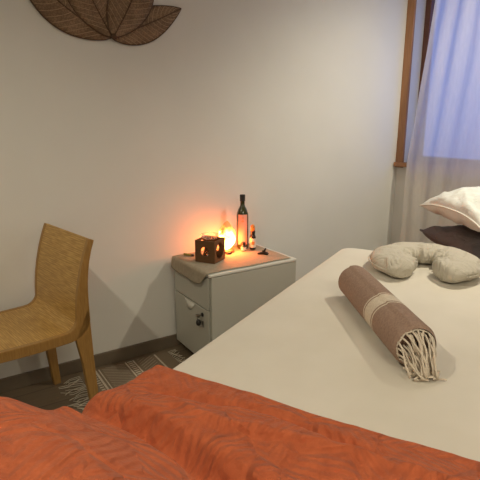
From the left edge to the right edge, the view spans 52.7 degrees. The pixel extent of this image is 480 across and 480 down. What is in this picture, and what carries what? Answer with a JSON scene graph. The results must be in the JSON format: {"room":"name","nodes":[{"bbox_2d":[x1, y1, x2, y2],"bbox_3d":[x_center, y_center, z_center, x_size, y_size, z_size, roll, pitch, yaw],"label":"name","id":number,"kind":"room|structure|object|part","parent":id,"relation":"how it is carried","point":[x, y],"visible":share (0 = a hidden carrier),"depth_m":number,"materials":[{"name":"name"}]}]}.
{"room":"bedroom","nodes":[
{"label":"bedroom","id":0,"kind":"room"},
{"bbox_2d":[0,344,193,412],"bbox_3d":[0.252,1.201,0.890,5.410,0.100,4.650,-9,16,-32],"label":"floor","id":1,"kind":"structure","parent":0,"point":[45,395],"depth_m":2.45,"materials":[{"name":"laminate"}]},
{"bbox_2d":[0,223,97,399],"bbox_3d":[-0.980,0.411,2.111,0.571,0.848,0.460,-13,19,-42],"label":"chair","id":2,"kind":"object","parent":1,"relation":"on","point":[58,314],"visible":0.98,"depth_m":2.12,"materials":[{"name":"brown wood"}]},
{"bbox_3d":[-1.130,0.173,2.214,0.570,0.433,0.024,-13,19,-42],"label":"frame","id":3,"kind":"part","parent":2,"relation":"part of","materials":[{"name":"brown wood"}]},
{"bbox_3d":[-0.982,0.197,2.055,0.563,0.405,0.416,-13,19,-42],"label":"seat and shell","id":4,"kind":"part","parent":2,"relation":"part of","materials":[{"name":"brown wood"}]},
{"bbox_3d":[-0.829,0.248,1.908,0.570,0.433,0.024,-13,19,-42],"label":"frame","id":5,"kind":"part","parent":2,"relation":"part of","materials":[{"name":"brown wood"}]},
{"bbox_3d":[-0.972,0.479,2.441,0.087,0.558,0.030,-13,19,-42],"label":"leg","id":6,"kind":"part","parent":2,"relation":"part of","materials":[{"name":"brown wood"}]},
{"bbox_3d":[-0.673,0.554,2.137,0.087,0.558,0.024,-13,19,-42],"label":"leg","id":7,"kind":"part","parent":2,"relation":"part of","materials":[{"name":"brown wood"}]},
{"bbox_2d":[58,349,184,409],"bbox_3d":[-0.347,0.815,2.219,0.700,0.011,1.206,-9,16,-32],"label":"rug","id":8,"kind":"object","parent":1,"relation":"on","point":[111,377],"visible":0.23,"depth_m":2.63,"materials":[{"name":"grey fabric"}]},
{"bbox_2d":[175,244,296,353],"bbox_3d":[-0.047,0.378,2.822,0.607,0.569,0.420,-9,16,-32],"label":"base cabinet","id":9,"kind":"object","parent":1,"relation":"on","point":[206,310],"visible":0.59,"depth_m":2.61,"materials":[{"name":"wood"}]},
{"bbox_3d":[-0.282,0.358,2.685,0.009,0.044,0.130,-9,16,-32],"label":"handle","id":10,"kind":"part","parent":9,"relation":"part of","materials":[{"name":"plastic"}]},
{"bbox_3d":[-0.267,0.240,2.650,0.012,0.177,0.396,-9,16,-32],"label":"drawer","id":11,"kind":"part","parent":9,"relation":"part of","materials":[{"name":"wood"}]},
{"bbox_3d":[-0.267,0.482,2.709,0.012,0.310,0.396,-9,16,-32],"label":"drawer","id":12,"kind":"part","parent":9,"relation":"part of","materials":[{"name":"wood"}]},
{"bbox_2d":[171,235,289,283],"bbox_3d":[-0.056,0.063,2.742,0.561,0.225,0.404,-9,16,-32],"label":"table cloth","id":13,"kind":"object","parent":9,"relation":"on","point":[185,265],"depth_m":2.66,"materials":[{"name":"fabric"}]},
{"bbox_3d":[-0.216,0.045,2.700,0.006,0.122,0.110,7,15,25],"label":"panel","id":14,"kind":"part","parent":13,"relation":"part of","materials":[{"name":"brown wood"}]},
{"bbox_3d":[-0.190,0.064,2.625,0.122,0.122,0.006,7,15,25],"label":"panel","id":15,"kind":"part","parent":13,"relation":"part of","materials":[{"name":"brown wood"}]},
{"bbox_3d":[-0.164,0.040,2.672,0.122,0.146,0.122,7,15,25],"label":"oil burner","id":16,"kind":"part","parent":13,"relation":"part of","materials":[{"name":"brown wood"}]},
{"bbox_3d":[-0.139,0.039,2.726,0.122,0.122,0.006,7,15,25],"label":"panel","id":17,"kind":"part","parent":13,"relation":"part of","materials":[{"name":"brown wood"}]},
{"bbox_3d":[-0.112,0.058,2.651,0.006,0.122,0.110,7,15,25],"label":"panel","id":18,"kind":"part","parent":13,"relation":"part of","materials":[{"name":"brown wood"}]},
{"bbox_2d":[216,221,235,253],"bbox_3d":[-0.085,-0.025,2.854,0.112,0.184,0.154,-9,16,-32],"label":"salt lamp","id":19,"kind":"object","parent":13,"relation":"on","point":[227,231],"visible":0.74,"depth_m":2.81,"materials":[{"name":"orange stone"}]},
{"bbox_2d":[236,194,248,248],"bbox_3d":[0.015,-0.110,2.903,0.072,0.326,0.073,-1,14,-3],"label":"oil bottle","id":20,"kind":"object","parent":13,"relation":"on","point":[242,215],"visible":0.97,"depth_m":2.88,"materials":[{"name":"green glass"}]},
{"bbox_2d":[241,242,245,250],"bbox_3d":[0.022,0.038,2.871,0.032,0.054,0.031,-9,16,-32],"label":"jar","id":21,"kind":"object","parent":13,"relation":"on","point":[243,246],"visible":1,"depth_m":2.86,"materials":[{"name":"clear glass"}]},
{"bbox_2d":[250,224,255,249],"bbox_3d":[0.076,-0.016,2.883,0.038,0.154,0.038,-9,16,-32],"label":"dropper bottle","id":22,"kind":"object","parent":13,"relation":"on","point":[252,232],"visible":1,"depth_m":2.87,"materials":[{"name":"orange glass"}]},
{"bbox_3d":[0.076,0.009,2.889,0.037,0.101,0.037,-9,16,-32],"label":"bottle glass","id":23,"kind":"part","parent":22,"relation":"part of","materials":[{"name":"glass"}]},
{"bbox_2d":[257,248,268,254],"bbox_3d":[0.132,0.064,2.794,0.067,0.039,0.026,4,15,16],"label":"claw clip","id":24,"kind":"object","parent":13,"relation":"on","point":[263,252],"visible":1,"depth_m":2.79,"materials":[{"name":"black plastic"}]},
{"bbox_2d":[174,248,479,461],"bbox_3d":[0.369,0.632,1.524,0.800,0.700,2.075,8,16,29],"label":"bed","id":25,"kind":"object","parent":1,"relation":"on","point":[307,348],"visible":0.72,"depth_m":1.31,"materials":[{"name":"beige fabric"}]},
{"bbox_2d":[0,365,479,479],"bbox_3d":[-0.022,0.473,0.811,0.912,0.432,0.662,8,16,29],"label":"bedspread","id":26,"kind":"object","parent":25,"relation":"on","point":[165,423],"visible":1,"depth_m":0.87,"materials":[{"name":"orange fabric"}]},
{"bbox_2d":[338,265,446,380],"bbox_3d":[0.436,0.220,1.475,0.120,0.122,0.631,-1,14,-4],"label":"rolled blanket","id":27,"kind":"object","parent":25,"relation":"on","point":[412,343],"visible":1,"depth_m":1.31,"materials":[{"name":"fabric"}]},
{"bbox_3d":[0.453,0.265,1.244,0.104,0.078,0.008,-1,14,-4],"label":"edge cord","id":28,"kind":"part","parent":27,"relation":"part of","materials":[{"name":"fabric"}]},
{"bbox_2d":[368,242,479,282],"bbox_3d":[0.794,0.085,2.086,0.466,0.087,0.422,5,15,20],"label":"pillow","id":29,"kind":"object","parent":25,"relation":"on","point":[399,259],"visible":1,"depth_m":1.99,"materials":[{"name":"fabric"}]},
{"bbox_3d":[1.358,0.403,2.651,0.300,0.605,0.460,-1,14,-3],"label":"bench","id":30,"kind":"object","parent":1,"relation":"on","visible":0},
{"bbox_2d":[420,225,479,258],"bbox_3d":[1.308,0.020,2.583,0.468,0.163,0.607,-1,14,-4],"label":"pillow","id":31,"kind":"object","parent":30,"relation":"on","point":[462,237],"visible":0.66,"depth_m":2.55,"materials":[{"name":"brown fabric"}]},
{"bbox_2d":[419,186,479,231],"bbox_3d":[1.308,-0.164,2.537,0.478,0.207,0.617,-1,14,-5],"label":"pillow","id":32,"kind":"object","parent":31,"relation":"on","point":[461,205],"visible":1,"depth_m":2.49,"materials":[{"name":"white fabric"}]},
{"bbox_2d":[0,0,407,378],"bbox_3d":[-0.965,-0.472,2.407,5.410,2.420,0.180,-9,16,-32],"label":"wall","id":33,"kind":"structure","parent":0,"point":[143,153],"depth_m":2.75,"materials":[{"name":"paint"}]},
{"bbox_2d":[0,334,181,392],"bbox_3d":[-0.912,0.686,2.610,5.050,0.074,0.014,-9,16,-32],"label":"baseboard","id":34,"kind":"structure","parent":33,"relation":"attached to","point":[36,376],"depth_m":2.68,"materials":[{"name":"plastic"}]},
{"bbox_2d":[30,0,180,45],"bbox_3d":[-0.644,-1.198,2.296,0.829,0.494,0.044,-9,16,-32],"label":"wall decoration","id":35,"kind":"object","parent":33,"relation":"attached to","point":[127,22],"visible":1,"depth_m":2.34,"materials":[{"name":"brown plant"}]},
{"bbox_2d":[391,0,425,243],"bbox_3d":[2.446,-0.364,1.970,0.180,2.420,4.290,-9,16,-32],"label":"wall","id":36,"kind":"structure","parent":0,"point":[421,4],"depth_m":3.60,"materials":[{"name":"paint"}]},
{"bbox_2d":[394,0,434,167],"bbox_3d":[1.736,-1.014,2.869,0.210,1.290,1.789,-9,16,-32],"label":"window","id":37,"kind":"structure","parent":36,"relation":"in","point":[411,8],"depth_m":3.51,"materials":[{"name":"brown wood"}]},
{"bbox_3d":[1.713,-0.407,2.998,0.150,0.030,1.780,-9,16,-32],"label":"sill","id":38,"kind":"part","parent":37,"relation":"part of","materials":[{"name":"brown wood"}]},
{"bbox_3d":[1.682,-1.005,2.835,0.018,1.290,1.789,-9,16,-32],"label":"casing","id":39,"kind":"part","parent":37,"relation":"part of","materials":[{"name":"brown wood"}]},
{"bbox_3d":[1.802,-1.017,2.904,0.060,1.200,1.675,-9,16,-32],"label":"sash","id":40,"kind":"part","parent":37,"relation":"part of","materials":[{"name":"brown wood"}]},
{"bbox_2d":[400,0,479,243],"bbox_3d":[1.736,-0.552,2.744,0.141,2.354,2.100,-9,16,-32],"label":"curtain","id":41,"kind":"object","parent":36,"relation":"hanging from","point":[444,150],"visible":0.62,"depth_m":3.17,"materials":[{"name":"white fabric"}]}
]}

